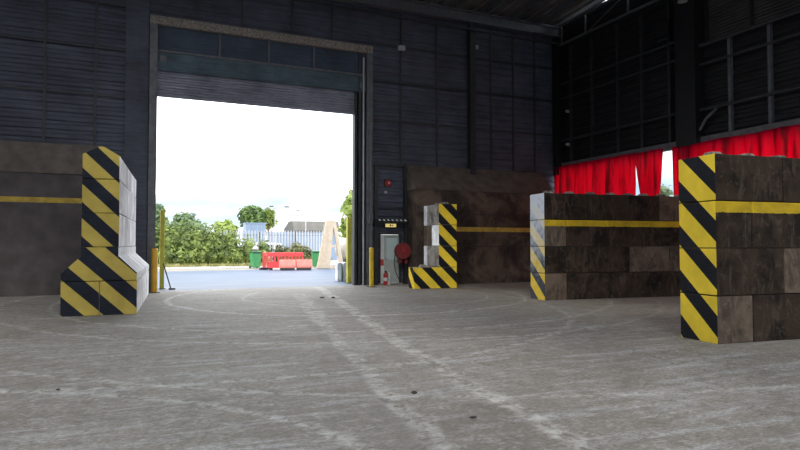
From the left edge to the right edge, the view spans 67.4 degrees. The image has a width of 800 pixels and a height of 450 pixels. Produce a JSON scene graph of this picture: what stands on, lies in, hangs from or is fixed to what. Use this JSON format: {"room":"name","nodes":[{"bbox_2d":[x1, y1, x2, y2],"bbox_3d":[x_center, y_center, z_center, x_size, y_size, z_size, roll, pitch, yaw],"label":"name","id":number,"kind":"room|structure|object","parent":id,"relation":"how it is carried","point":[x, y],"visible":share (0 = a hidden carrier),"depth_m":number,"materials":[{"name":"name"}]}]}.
{"room":"waste facility","nodes":[
{"label":"waste facility","id":0,"kind":"room"},
{"bbox_2d":[0,171,82,296],"bbox_3d":[-15.161,0.254,18.144,11.050,3.980,0.380,1,-2,-24],"label":"wall","id":1,"kind":"structure","parent":0,"point":[39,241],"depth_m":19.45,"materials":[{"name":"concrete"}]},
{"bbox_2d":[0,196,81,202],"bbox_3d":[-15.085,-0.866,18.008,11.050,0.170,0.016,1,-2,-24],"label":"trim","id":2,"kind":"structure","parent":1,"relation":"attached to","point":[2,198],"depth_m":19.51,"materials":[{"name":"yellow paint"}]},
{"bbox_2d":[0,140,103,174],"bbox_3d":[-15.180,-2.255,18.204,11.100,1.040,0.440,1,-2,-24],"label":"trim","id":3,"kind":"structure","parent":1,"relation":"on","point":[15,156],"depth_m":19.69,"materials":[{"name":"brown concrete"}]},
{"bbox_2d":[124,0,149,261],"bbox_3d":[-9.264,-3.364,21.082,0.760,11.400,0.100,1,-2,-24],"label":"column","id":4,"kind":"structure","parent":0,"point":[137,11],"depth_m":21.06,"materials":[{"name":"metal"}]},
{"bbox_2d":[157,260,351,290],"bbox_3d":[-11.192,3.396,49.664,260.000,0.295,340.000,1,-2,-24],"label":"ground","id":5,"kind":"structure","parent":0,"point":[206,278],"depth_m":29.14,"materials":[{"name":"concrete"}]},
{"bbox_2d":[158,210,165,288],"bbox_3d":[-8.884,0.905,22.407,0.272,2.950,0.272,1,-2,-24],"label":"bollard","id":6,"kind":"object","parent":5,"relation":"on","point":[162,212],"visible":1,"depth_m":22.34,"materials":[{"name":"yellow metal"}]},
{"bbox_2d":[166,211,207,231],"bbox_3d":[-18.541,1.057,51.823,3.436,4.508,3.430,0,-2,12],"label":"tree","id":7,"kind":"object","parent":5,"relation":"on","point":[186,217],"visible":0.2,"depth_m":51.43,"materials":[{"name":"green plant"}]},
{"bbox_2d":[209,221,240,243],"bbox_3d":[-15.896,1.482,54.260,2.981,3.812,3.200,0,-2,7],"label":"tree","id":8,"kind":"object","parent":5,"relation":"on","point":[224,225],"visible":0.21,"depth_m":53.84,"materials":[{"name":"green plant"}]},
{"bbox_2d":[158,265,334,268],"bbox_3d":[-12.914,2.922,41.247,22.000,0.110,0.200,1,-2,-24],"label":"kerb","id":9,"kind":"object","parent":5,"relation":"on","point":[330,265],"visible":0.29,"depth_m":40.97,"materials":[{"name":"concrete"}]},
{"bbox_2d":[237,204,268,226],"bbox_3d":[-15.928,0.722,64.210,3.874,5.962,3.037,-1,-2,27],"label":"tree","id":10,"kind":"object","parent":5,"relation":"on","point":[251,213],"visible":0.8,"depth_m":63.53,"materials":[{"name":"green plant"}]},
{"bbox_2d":[243,223,266,241],"bbox_3d":[-14.288,1.669,59.018,2.100,3.740,1.600,1,-2,-24],"label":"shed","id":11,"kind":"object","parent":5,"relation":"on","point":[247,227],"visible":0.44,"depth_m":58.39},
{"bbox_2d":[249,251,261,267],"bbox_3d":[-9.903,2.377,41.083,0.620,1.189,0.822,1,-2,-38],"label":"wheelie bin","id":12,"kind":"object","parent":5,"relation":"on","point":[255,256],"visible":0.99,"depth_m":40.84,"materials":[{"name":"green plastic"}]},
{"bbox_2d":[264,207,277,234],"bbox_3d":[-15.267,0.904,69.686,2.098,5.944,2.089,-1,-2,27],"label":"tree","id":13,"kind":"object","parent":5,"relation":"on","point":[270,213],"visible":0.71,"depth_m":69.18,"materials":[{"name":"green plant"}]},
{"bbox_2d":[267,252,302,269],"bbox_3d":[-7.471,2.349,39.096,2.350,1.120,0.560,1,-2,-19],"label":"barrier","id":14,"kind":"object","parent":5,"relation":"on","point":[270,265],"visible":0.59,"depth_m":38.90,"materials":[{"name":"red plastic"}]},
{"bbox_2d":[279,259,295,269],"bbox_3d":[-7.187,2.533,38.268,1.000,0.700,0.540,1,-2,-17],"label":"barrier","id":15,"kind":"object","parent":5,"relation":"on","point":[285,264],"visible":0.98,"depth_m":38.06,"materials":[{"name":"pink plastic"}]},
{"bbox_2d":[268,221,339,259],"bbox_3d":[-10.503,1.681,64.289,7.100,4.050,4.350,1,-2,-24],"label":"building","id":16,"kind":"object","parent":5,"relation":"on","point":[313,226],"visible":0.27,"depth_m":62.69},
{"bbox_2d":[296,259,311,269],"bbox_3d":[-6.178,2.543,38.607,1.000,0.700,0.540,1,-2,-17],"label":"barrier","id":17,"kind":"object","parent":5,"relation":"on","point":[302,264],"visible":0.97,"depth_m":38.39,"materials":[{"name":"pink plastic"}]},
{"bbox_2d":[265,213,345,239],"bbox_3d":[-14.095,1.492,81.230,10.500,5.500,12.100,1,-2,-24],"label":"warehouse","id":18,"kind":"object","parent":5,"relation":"on","point":[285,218],"visible":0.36,"depth_m":75.50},
{"bbox_2d":[317,220,342,268],"bbox_3d":[-4.779,1.324,41.172,1.863,3.300,0.615,0,-2,-10],"label":"frame","id":19,"kind":"object","parent":5,"relation":"on","point":[324,259],"visible":0.81,"depth_m":40.86,"materials":[{"name":"concrete"}]},
{"bbox_2d":[337,189,351,238],"bbox_3d":[-3.413,0.045,48.644,3.522,6.330,3.388,1,-2,-24],"label":"tree","id":20,"kind":"object","parent":5,"relation":"on","point":[346,208],"visible":0.33,"depth_m":47.71,"materials":[{"name":"green plant"}]},
{"bbox_2d":[344,218,351,282],"bbox_3d":[-2.182,1.084,25.715,0.340,2.800,0.340,1,-2,-24],"label":"bollard","id":21,"kind":"object","parent":5,"relation":"on","point":[348,220],"visible":0.94,"depth_m":25.63,"materials":[{"name":"yellow metal"}]},
{"bbox_3d":[-13.666,3.000,42.935,22.000,0.060,3.500,1,-2,-24],"label":"verge","id":22,"kind":"object","parent":5,"relation":"on","visible":0},
{"bbox_2d":[158,262,266,266],"bbox_3d":[-13.977,2.755,41.201,10.151,0.340,0.657,1,-2,-24],"label":"grass","id":23,"kind":"structure","parent":22,"relation":"on","point":[203,264],"depth_m":41.38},
{"bbox_2d":[155,219,271,265],"bbox_3d":[-13.757,1.310,42.953,9.290,3.646,2.290,1,-2,-24],"label":"hedge","id":24,"kind":"object","parent":22,"relation":"on","point":[186,246],"visible":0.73,"depth_m":42.37,"materials":[{"name":"green plant"}]},
{"bbox_2d":[259,230,294,262],"bbox_3d":[-9.478,1.762,46.163,2.744,2.740,0.142,1,-2,-24],"label":"fence panel","id":25,"kind":"object","parent":22,"relation":"on","point":[260,234],"visible":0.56,"depth_m":46.19,"materials":[{"name":"metal"}]},
{"bbox_2d":[272,241,311,261],"bbox_3d":[-7.972,2.169,45.880,3.772,1.965,1.116,1,-2,-26],"label":"bush","id":26,"kind":"object","parent":22,"relation":"on","point":[307,254],"visible":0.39,"depth_m":45.70,"materials":[{"name":"green plant"}]},
{"bbox_2d":[295,230,322,252],"bbox_3d":[-6.965,1.797,47.281,2.744,2.740,0.142,1,-2,-24],"label":"fence panel","id":27,"kind":"object","parent":22,"relation":"on","point":[296,232],"visible":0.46,"depth_m":47.20,"materials":[{"name":"metal"}]},
{"bbox_2d":[0,0,553,282],"bbox_3d":[-7.210,-3.681,22.135,32.720,12.100,0.165,1,-2,-24],"label":"wall","id":28,"kind":"structure","parent":0,"point":[69,118],"depth_m":24.82,"materials":[{"name":"metal"}]},
{"bbox_2d":[0,85,124,97],"bbox_3d":[-12.885,-4.515,19.514,8.200,0.070,0.055,1,-2,-24],"label":"girt","id":29,"kind":"structure","parent":28,"relation":"attached to","point":[4,86],"depth_m":20.17,"materials":[{"name":"metal"}]},
{"bbox_2d":[0,34,125,51],"bbox_3d":[-12.885,-6.164,19.566,8.200,0.070,0.055,1,-2,-24],"label":"girt","id":30,"kind":"structure","parent":28,"relation":"attached to","point":[1,35],"depth_m":20.20,"materials":[{"name":"metal"}]},
{"bbox_2d":[147,14,372,291],"bbox_3d":[-5.054,-2.504,22.983,8.460,9.800,0.660,1,-2,-24],"label":"door","id":31,"kind":"structure","parent":28,"relation":"in","point":[190,59],"depth_m":23.11,"materials":[{"name":"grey metal"}]},
{"bbox_2d":[157,70,353,114],"bbox_3d":[-5.296,-5.078,23.044,7.480,1.030,0.100,1,-2,-24],"label":"curtain","id":32,"kind":"object","parent":31,"relation":"hanging from","point":[170,84],"depth_m":22.90,"materials":[{"name":"metal"}]},
{"bbox_2d":[373,163,406,284],"bbox_3d":[-0.415,-0.043,24.867,1.550,5.000,0.150,1,-2,-24],"label":"trim","id":33,"kind":"structure","parent":28,"relation":"attached to","point":[375,165],"depth_m":24.80,"materials":[{"name":"metal"}]},
{"bbox_2d":[378,233,402,284],"bbox_3d":[-0.439,1.395,24.936,1.100,2.130,0.260,1,-2,-24],"label":"door","id":34,"kind":"structure","parent":28,"relation":"in","point":[387,241],"depth_m":24.96,"materials":[{"name":"metal"}]},
{"bbox_2d":[373,219,408,223],"bbox_3d":[-0.397,-0.145,24.793,1.520,0.200,0.306,1,-2,-24],"label":"bar","id":35,"kind":"object","parent":28,"relation":"attached to","point":[400,221],"visible":0.98,"depth_m":24.67,"materials":[{"name":"black metal"}]},
{"bbox_2d":[400,14,401,164],"bbox_3d":[0.031,-5.732,25.311,0.080,6.400,0.040,1,-2,-24],"label":"batten","id":36,"kind":"object","parent":28,"relation":"attached to","point":[400,14],"visible":1,"depth_m":25.29,"materials":[{"name":"metal"}]},
{"bbox_2d":[436,20,437,166],"bbox_3d":[1.593,-5.710,26.006,0.080,6.400,0.040,1,-2,-24],"label":"batten","id":37,"kind":"object","parent":28,"relation":"attached to","point":[436,20],"visible":1,"depth_m":25.98,"materials":[{"name":"metal"}]},
{"bbox_2d":[372,42,551,69],"bbox_3d":[3.218,-7.486,26.777,9.550,0.070,0.055,1,-2,-24],"label":"girt","id":38,"kind":"structure","parent":28,"relation":"attached to","point":[378,43],"depth_m":26.46,"materials":[{"name":"metal"}]},
{"bbox_2d":[373,79,551,101],"bbox_3d":[3.218,-5.937,26.729,9.550,0.070,0.055,1,-2,-24],"label":"girt","id":39,"kind":"structure","parent":28,"relation":"attached to","point":[386,81],"depth_m":26.37,"materials":[{"name":"metal"}]},
{"bbox_2d":[373,119,552,136],"bbox_3d":[3.218,-4.288,26.676,9.550,0.070,0.055,1,-2,-24],"label":"girt","id":40,"kind":"structure","parent":28,"relation":"attached to","point":[373,119],"depth_m":26.30,"materials":[{"name":"metal"}]},
{"bbox_2d":[489,29,491,169],"bbox_3d":[4.106,-5.674,27.124,0.080,6.400,0.040,1,-2,-24],"label":"batten","id":41,"kind":"object","parent":28,"relation":"attached to","point":[489,29],"visible":1,"depth_m":27.10,"materials":[{"name":"metal"}]},
{"bbox_2d":[512,33,513,170],"bbox_3d":[5.202,-5.659,27.611,0.080,6.400,0.040,1,-2,-24],"label":"batten","id":42,"kind":"object","parent":28,"relation":"attached to","point":[512,33],"visible":1,"depth_m":27.59,"materials":[{"name":"metal"}]},
{"bbox_2d":[533,37,535,171],"bbox_3d":[6.298,-5.644,28.099,0.080,6.400,0.040,1,-2,-24],"label":"batten","id":43,"kind":"object","parent":28,"relation":"attached to","point":[533,37],"visible":1,"depth_m":28.08,"materials":[{"name":"metal"}]},
{"bbox_2d":[554,153,635,194],"bbox_3d":[8.284,-1.298,26.010,0.268,2.980,5.016,1,-2,-24],"label":"curtain","id":44,"kind":"object","parent":28,"relation":"hanging from","point":[617,174],"visible":0.44,"depth_m":25.39,"materials":[{"name":"fabric"}]},
{"bbox_2d":[0,282,799,449],"bbox_3d":[-0.100,2.010,5.970,32.720,0.300,35.100,1,-2,-24],"label":"floor","id":45,"kind":"structure","parent":0,"point":[275,368],"depth_m":7.80,"materials":[{"name":"concrete"}]},
{"bbox_2d":[60,281,99,316],"bbox_3d":[-7.701,1.737,14.664,0.806,0.796,1.590,1,-2,-20],"label":"concrete block","id":46,"kind":"object","parent":45,"relation":"on","point":[77,298],"visible":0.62,"depth_m":13.92,"materials":[{"name":"paint"}]},
{"bbox_2d":[61,247,138,280],"bbox_3d":[-7.180,0.928,14.454,1.621,0.794,0.791,1,-2,-20],"label":"concrete block","id":47,"kind":"object","parent":46,"relation":"on","point":[94,263],"visible":0.99,"depth_m":14.09,"materials":[{"name":"paint"}]},
{"bbox_2d":[99,277,140,314],"bbox_3d":[-6.936,1.747,14.945,0.807,0.794,1.591,1,-2,-20],"label":"concrete block","id":48,"kind":"object","parent":45,"relation":"on","point":[118,297],"visible":0.86,"depth_m":14.21,"materials":[{"name":"paint"}]},
{"bbox_2d":[122,247,142,277],"bbox_3d":[-7.595,0.964,15.580,1.621,0.791,1.592,1,-2,-20],"label":"concrete block","id":49,"kind":"object","parent":48,"relation":"on","point":[124,249],"visible":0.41,"depth_m":15.66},
{"bbox_2d":[81,213,124,246],"bbox_3d":[-7.336,0.143,14.903,0.800,0.788,1.690,1,-2,-20],"label":"concrete block","id":50,"kind":"object","parent":49,"relation":"on","point":[98,229],"visible":1,"depth_m":14.13,"materials":[{"name":"paint"}]},
{"bbox_2d":[82,179,127,216],"bbox_3d":[-7.457,-0.647,15.257,0.800,0.791,2.388,1,-2,-20],"label":"concrete block","id":51,"kind":"object","parent":50,"relation":"on","point":[98,195],"visible":0.86,"depth_m":14.17,"materials":[{"name":"paint"}]},
{"bbox_2d":[82,147,125,185],"bbox_3d":[-7.336,-1.445,14.952,0.802,0.769,1.693,1,-2,-20],"label":"concrete block","id":52,"kind":"object","parent":51,"relation":"on","point":[99,162],"visible":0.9,"depth_m":14.18,"materials":[{"name":"paint"}]},
{"bbox_2d":[149,248,159,292],"bbox_3d":[-8.456,1.565,20.661,0.357,1.520,0.357,1,-2,-24],"label":"bollard","id":53,"kind":"object","parent":45,"relation":"on","point":[154,251],"visible":0.98,"depth_m":20.58,"materials":[{"name":"yellow metal"}]},
{"bbox_2d":[366,248,375,286],"bbox_3d":[-1.108,1.646,23.382,0.306,1.530,0.306,1,-2,-24],"label":"bollard","id":54,"kind":"object","parent":45,"relation":"on","point":[371,250],"visible":0.96,"depth_m":23.32,"materials":[{"name":"yellow metal"}]},
{"bbox_2d":[409,265,436,288],"bbox_3d":[0.860,1.946,22.729,0.926,0.888,0.610,1,-2,-18],"label":"concrete block","id":55,"kind":"object","parent":45,"relation":"on","point":[422,276],"visible":1,"depth_m":22.45,"materials":[{"name":"paint"}]},
{"bbox_2d":[427,266,456,287],"bbox_3d":[1.553,2.015,23.419,0.807,0.795,1.491,1,-2,-18],"label":"concrete block","id":56,"kind":"object","parent":45,"relation":"on","point":[446,276],"visible":0.62,"depth_m":22.71,"materials":[{"name":"paint"}]},
{"bbox_2d":[427,246,456,266],"bbox_3d":[1.621,1.208,23.334,0.739,0.789,1.242,1,-2,-18],"label":"concrete block","id":57,"kind":"object","parent":56,"relation":"on","point":[438,256],"visible":0.96,"depth_m":22.80,"materials":[{"name":"paint"}]},
{"bbox_2d":[424,226,431,245],"bbox_3d":[1.446,0.425,23.892,0.740,0.789,0.862,1,-2,-18],"label":"concrete block","id":58,"kind":"object","parent":57,"relation":"on","point":[427,229],"visible":0.45,"depth_m":23.74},
{"bbox_2d":[432,225,456,245],"bbox_3d":[1.700,0.401,23.123,0.740,0.790,0.742,1,-2,-18],"label":"concrete block","id":59,"kind":"object","parent":57,"relation":"on","point":[442,235],"visible":1,"depth_m":22.80,"materials":[{"name":"paint"}]},
{"bbox_2d":[427,202,456,224],"bbox_3d":[1.624,-0.436,23.387,0.741,0.885,1.239,1,-2,-18],"label":"concrete block","id":60,"kind":"object","parent":59,"relation":"on","point":[443,213],"visible":0.91,"depth_m":22.85,"materials":[{"name":"paint"}]},
{"bbox_2d":[531,272,566,299],"bbox_3d":[4.517,1.851,18.271,0.743,0.796,0.852,1,-2,-17],"label":"concrete block","id":61,"kind":"object","parent":45,"relation":"on","point":[544,286],"visible":0.86,"depth_m":17.90,"materials":[{"name":"paint"}]},
{"bbox_2d":[530,246,587,272],"bbox_3d":[4.872,1.053,18.406,1.492,0.792,0.850,1,-2,-17],"label":"concrete block","id":62,"kind":"object","parent":61,"relation":"on","point":[543,259],"visible":1,"depth_m":18.03,"materials":[{"name":"paint"}]},
{"bbox_2d":[530,220,565,245],"bbox_3d":[4.516,0.250,18.320,0.742,0.786,0.849,1,-2,-17],"label":"concrete block","id":63,"kind":"object","parent":62,"relation":"on","point":[542,232],"visible":0.99,"depth_m":17.96,"materials":[{"name":"paint"}]},
{"bbox_2d":[530,191,586,219],"bbox_3d":[4.873,-0.592,18.458,1.492,0.885,0.850,1,-2,-17],"label":"concrete block","id":64,"kind":"object","parent":63,"relation":"on","point":[547,205],"visible":0.88,"depth_m":18.08,"materials":[{"name":"paint"}]},
{"bbox_2d":[566,220,608,245],"bbox_3d":[5.592,0.260,18.653,1.491,0.791,0.852,1,-2,-17],"label":"concrete block","id":65,"kind":"object","parent":62,"relation":"on","point":[578,232],"visible":0.74,"depth_m":18.24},
{"bbox_2d":[585,192,628,220],"bbox_3d":[6.308,-0.578,18.899,1.492,0.884,0.850,1,-2,-17],"label":"concrete block","id":66,"kind":"object","parent":65,"relation":"on","point":[609,206],"visible":0.73,"depth_m":18.49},
{"bbox_2d":[566,272,608,299],"bbox_3d":[5.591,1.862,18.603,1.493,0.795,0.851,1,-2,-17],"label":"concrete block","id":67,"kind":"object","parent":45,"relation":"on","point":[582,285],"visible":0.64,"depth_m":18.19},
{"bbox_2d":[587,246,629,271],"bbox_3d":[6.308,1.067,18.846,1.490,0.793,0.850,1,-2,-17],"label":"concrete block","id":68,"kind":"object","parent":67,"relation":"on","point":[600,258],"visible":0.76,"depth_m":18.43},
{"bbox_2d":[609,221,648,245],"bbox_3d":[7.027,0.275,19.093,1.490,0.792,0.849,1,-2,-17],"label":"concrete block","id":69,"kind":"object","parent":68,"relation":"on","point":[621,233],"visible":0.74,"depth_m":18.68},
{"bbox_2d":[623,193,658,220],"bbox_3d":[7.572,-0.566,19.289,1.142,0.884,0.852,1,-2,-17],"label":"concrete block","id":70,"kind":"object","parent":69,"relation":"on","point":[642,207],"visible":0.65,"depth_m":18.88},
{"bbox_2d":[607,272,649,297],"bbox_3d":[7.023,1.876,19.042,1.490,0.795,0.850,1,-2,-17],"label":"concrete block","id":71,"kind":"object","parent":45,"relation":"on","point":[621,284],"visible":0.62,"depth_m":18.63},
{"bbox_2d":[650,271,684,296],"bbox_3d":[8.456,1.890,19.483,1.489,0.796,0.852,1,-2,-17],"label":"concrete block","id":72,"kind":"object","parent":45,"relation":"on","point":[662,283],"visible":0.42,"depth_m":19.03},
{"bbox_2d":[627,246,668,271],"bbox_3d":[7.741,1.081,19.288,1.489,0.792,0.852,1,-2,-17],"label":"concrete block","id":73,"kind":"object","parent":72,"relation":"on","point":[641,258],"visible":0.76,"depth_m":18.88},
{"bbox_2d":[649,221,679,245],"bbox_3d":[8.456,0.288,19.534,1.492,0.792,0.850,1,-2,-17],"label":"concrete block","id":74,"kind":"object","parent":73,"relation":"on","point":[661,233],"visible":0.56,"depth_m":19.07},
{"bbox_2d":[655,194,683,220],"bbox_3d":[8.841,-0.554,19.679,1.491,0.885,0.851,1,-2,-17],"label":"concrete block","id":75,"kind":"object","parent":74,"relation":"on","point":[668,205],"visible":0.43,"depth_m":19.16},
{"bbox_2d":[669,246,679,270],"bbox_3d":[9.124,1.095,19.716,1.389,0.792,0.850,1,-2,-17],"label":"concrete block","id":76,"kind":"object","parent":72,"relation":"on","point":[674,251],"visible":0.22,"depth_m":19.16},
{"bbox_2d":[674,0,705,146],"bbox_3d":[10.494,-3.946,21.689,0.500,12.600,0.850,1,-2,-24],"label":"column","id":77,"kind":"structure","parent":45,"relation":"on","point":[688,16],"depth_m":21.47,"materials":[{"name":"black metal"}]},
{"bbox_2d":[558,0,659,46],"bbox_3d":[11.264,-9.167,19.815,0.150,1.000,18.500,1,-2,-24],"label":"girder","id":78,"kind":"object","parent":77,"relation":"attached to","point":[606,2],"visible":1,"depth_m":25.98,"materials":[{"name":"grey metal"}]},
{"bbox_2d":[291,0,560,44],"bbox_3d":[-7.197,-8.690,21.623,32.200,0.080,0.080,1,-2,-24],"label":"rail","id":79,"kind":"object","parent":78,"relation":"attached to","point":[303,1],"visible":1,"depth_m":25.21,"materials":[{"name":"metal"}]},
{"bbox_2d":[561,41,673,84],"bbox_3d":[8.958,-6.734,25.255,0.100,0.100,6.750,1,-2,-24],"label":"wall rail","id":80,"kind":"object","parent":77,"relation":"attached to","point":[672,42],"visible":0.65,"depth_m":24.81,"materials":[{"name":"metal"}]},
{"bbox_2d":[561,113,675,142],"bbox_3d":[8.958,-4.035,25.169,0.120,0.120,6.750,1,-2,-24],"label":"wall rail","id":81,"kind":"object","parent":77,"relation":"attached to","point":[671,114],"visible":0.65,"depth_m":24.67,"materials":[{"name":"metal"}]},
{"bbox_2d":[672,125,799,194],"bbox_3d":[12.073,-1.557,17.497,0.208,2.960,10.054,1,-2,-24],"label":"curtain","id":82,"kind":"object","parent":77,"relation":"hanging from","point":[784,140],"visible":0.27,"depth_m":19.33,"materials":[{"name":"fabric"}]},
{"bbox_2d":[698,9,799,47],"bbox_3d":[12.505,-6.507,17.272,0.140,0.140,9.000,1,-2,-24],"label":"wall rail","id":83,"kind":"object","parent":77,"relation":"attached to","point":[795,12],"visible":1,"depth_m":19.54,"materials":[{"name":"metal"}]},
{"bbox_2d":[699,32,799,65],"bbox_3d":[12.505,-5.827,17.251,0.100,0.100,9.000,1,-2,-24],"label":"wall rail","id":84,"kind":"object","parent":77,"relation":"attached to","point":[798,33],"visible":1,"depth_m":19.54,"materials":[{"name":"metal"}]},
{"bbox_2d":[700,85,799,111],"bbox_3d":[12.505,-4.208,17.199,0.120,0.120,9.000,1,-2,-24],"label":"wall rail","id":85,"kind":"object","parent":77,"relation":"attached to","point":[797,86],"visible":1,"depth_m":19.47,"materials":[{"name":"metal"}]},
{"bbox_2d":[680,293,752,343],"bbox_3d":[5.530,1.607,10.509,0.768,0.793,0.831,1,-2,-18],"label":"concrete block","id":86,"kind":"object","parent":45,"relation":"on","point":[724,319],"visible":0.86,"depth_m":10.17,"materials":[{"name":"paint"}]},
{"bbox_2d":[680,248,783,295],"bbox_3d":[5.873,0.807,10.644,1.492,0.792,0.832,1,-2,-18],"label":"concrete block","id":87,"kind":"object","parent":86,"relation":"on","point":[707,271],"visible":1,"depth_m":10.28,"materials":[{"name":"paint"}]},
{"bbox_2d":[679,201,750,247],"bbox_3d":[5.530,0.004,10.559,0.769,0.789,0.830,1,-2,-18],"label":"concrete block","id":88,"kind":"object","parent":87,"relation":"on","point":[712,224],"visible":1,"depth_m":10.22,"materials":[{"name":"paint"}]},
{"bbox_2d":[679,151,781,202],"bbox_3d":[5.876,-0.838,10.695,1.491,0.884,0.830,1,-2,-18],"label":"concrete block","id":89,"kind":"object","parent":88,"relation":"on","point":[712,176],"visible":0.88,"depth_m":10.34,"materials":[{"name":"paint"}]},
{"bbox_2d":[752,293,799,341],"bbox_3d":[6.617,1.617,10.856,1.491,0.796,0.832,1,-2,-18],"label":"concrete block","id":90,"kind":"object","parent":45,"relation":"on","point":[775,316],"visible":0.49,"depth_m":10.39,"materials":[{"name":"concrete"}]},
{"bbox_2d":[783,248,799,292],"bbox_3d":[7.301,0.821,11.099,1.487,0.788,0.830,1,-2,-18],"label":"concrete block","id":91,"kind":"object","parent":90,"relation":"on","point":[791,255],"visible":0.43,"depth_m":10.53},
{"bbox_2d":[751,202,799,247],"bbox_3d":[6.617,0.015,10.906,1.489,0.792,0.832,1,-2,-18],"label":"concrete block","id":92,"kind":"object","parent":91,"relation":"on","point":[773,224],"visible":0.64,"depth_m":10.45,"materials":[{"name":"concrete"}]},
{"bbox_2d":[770,155,799,202],"bbox_3d":[7.303,-0.824,11.152,1.489,0.885,0.833,1,-2,-18],"label":"concrete block","id":93,"kind":"object","parent":92,"relation":"on","point":[790,167],"visible":0.44,"depth_m":10.59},
{"bbox_2d":[407,189,533,283],"bbox_3d":[3.634,0.548,26.141,6.900,3.900,1.042,1,-2,-24],"label":"wall","id":94,"kind":"structure","parent":0,"point":[475,265],"depth_m":25.54,"materials":[{"name":"concrete"}]},
{"bbox_2d":[394,243,410,280],"bbox_3d":[0.012,1.524,24.772,0.767,1.558,0.520,1,-2,-24],"label":"hose reel","id":95,"kind":"object","parent":94,"relation":"attached to","point":[402,251],"visible":1,"depth_m":24.62,"materials":[{"name":"red paint"}]},
{"bbox_2d":[407,165,553,193],"bbox_3d":[3.613,-1.952,26.206,6.950,1.100,1.090,1,-2,-24],"label":"trim","id":96,"kind":"structure","parent":94,"relation":"on","point":[418,177],"depth_m":25.97,"materials":[{"name":"brown concrete"}]},
{"bbox_2d":[467,22,475,174],"bbox_3d":[3.149,-5.559,26.491,0.260,6.770,0.300,1,-2,-24],"label":"column","id":97,"kind":"structure","parent":96,"relation":"on","point":[471,70],"depth_m":26.40,"materials":[{"name":"metal"}]},
{"bbox_2d":[332,0,560,38],"bbox_3d":[-7.219,-9.320,21.940,32.400,0.480,0.300,1,-2,-24],"label":"beam","id":98,"kind":"structure","parent":97,"relation":"on","point":[413,7],"depth_m":26.28,"materials":[{"name":"grey metal"}]},
{"bbox_2d":[538,0,577,24],"bbox_3d":[9.855,-10.220,20.371,0.100,1.328,16.600,1,-2,-24],"label":"joist","id":99,"kind":"object","parent":98,"relation":"on","point":[567,3],"visible":1,"depth_m":26.72,"materials":[{"name":"grey metal"}]},
{"bbox_2d":[457,227,529,231],"bbox_3d":[4.206,0.203,25.851,6.100,0.190,0.016,1,-2,-24],"label":"trim","id":100,"kind":"structure","parent":94,"relation":"attached to","point":[459,229],"depth_m":25.70,"materials":[{"name":"yellow paint"}]},
{"bbox_2d":[415,0,605,26],"bbox_3d":[-0.139,-11.436,6.334,32.840,2.418,35.220,1,-2,-24],"label":"ceiling","id":101,"kind":"structure","parent":0,"point":[508,8],"depth_m":26.75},
{"bbox_2d":[560,0,799,162],"bbox_3d":[14.789,-6.653,12.818,0.170,6.550,35.000,1,-2,-24],"label":"wall","id":102,"kind":"structure","parent":0,"point":[750,69],"depth_m":23.57,"materials":[{"name":"metal"}]},
{"bbox_2d":[561,118,799,165],"bbox_3d":[11.412,-3.032,19.878,0.270,0.260,18.850,1,-2,-24],"label":"trim","id":103,"kind":"structure","parent":102,"relation":"attached to","point":[666,147],"depth_m":20.89,"materials":[{"name":"grey metal"}]},
{"bbox_2d":[552,37,560,175],"bbox_3d":[7.399,-5.586,28.330,0.260,6.500,0.300,1,-2,-24],"label":"column","id":104,"kind":"structure","parent":103,"relation":"on","point":[556,51],"depth_m":28.28,"materials":[{"name":"black metal"}]},
{"bbox_2d":[569,45,573,161],"bbox_3d":[7.930,-5.603,27.800,0.140,5.500,0.100,1,-2,-24],"label":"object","id":105,"kind":"structure","parent":103,"relation":"on","point":[570,46],"depth_m":27.77,"materials":[{"name":"metal"}]},
{"bbox_2d":[590,35,594,157],"bbox_3d":[8.499,-5.643,26.522,0.140,5.500,0.100,1,-2,-24],"label":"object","id":106,"kind":"structure","parent":103,"relation":"on","point":[592,116],"depth_m":26.48,"materials":[{"name":"metal"}]},
{"bbox_2d":[615,24,620,152],"bbox_3d":[9.130,-5.688,25.106,0.140,5.500,0.100,1,-2,-24],"label":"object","id":107,"kind":"structure","parent":103,"relation":"on","point":[617,26],"depth_m":25.07,"materials":[{"name":"metal"}]},
{"bbox_2d":[561,59,674,99],"bbox_3d":[8.958,-6.034,25.233,0.100,0.100,6.750,1,-2,-24],"label":"wall rail","id":108,"kind":"object","parent":107,"relation":"attached to","point":[671,61],"visible":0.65,"depth_m":24.86,"materials":[{"name":"metal"}]},
{"bbox_2d":[639,13,644,147],"bbox_3d":[9.658,-5.726,23.919,0.140,5.500,0.100,1,-2,-24],"label":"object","id":109,"kind":"structure","parent":103,"relation":"on","point":[641,15],"depth_m":23.89,"materials":[{"name":"metal"}]},
{"bbox_2d":[634,148,662,195],"bbox_3d":[9.578,-1.379,23.095,0.282,2.961,1.415,1,-2,-24],"label":"curtain","id":110,"kind":"object","parent":109,"relation":"hanging from","point":[648,163],"visible":0.63,"depth_m":22.96,"materials":[{"name":"fabric"}]},
{"bbox_2d":[667,0,672,142],"bbox_3d":[10.207,-5.765,22.686,0.140,5.500,0.100,1,-2,-24],"label":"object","id":111,"kind":"structure","parent":103,"relation":"on","point":[669,12],"depth_m":22.64,"materials":[{"name":"metal"}]},
{"bbox_2d":[727,37,733,131],"bbox_3d":[11.223,-4.738,20.369,0.140,3.300,0.100,1,-2,-24],"label":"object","id":112,"kind":"structure","parent":103,"relation":"on","point":[729,40],"depth_m":20.33,"materials":[{"name":"grey metal"}]},
{"bbox_2d":[767,23,774,123],"bbox_3d":[11.793,-4.778,19.090,0.140,3.300,0.100,1,-2,-24],"label":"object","id":113,"kind":"structure","parent":103,"relation":"on","point":[769,26],"depth_m":19.05,"materials":[{"name":"grey metal"}]},
{"bbox_2d":[708,0,799,40],"bbox_3d":[13.107,-8.249,16.418,0.080,3.170,10.850,1,-2,-24],"label":"wall","id":114,"kind":"structure","parent":102,"relation":"attached to","point":[711,1],"depth_m":20.17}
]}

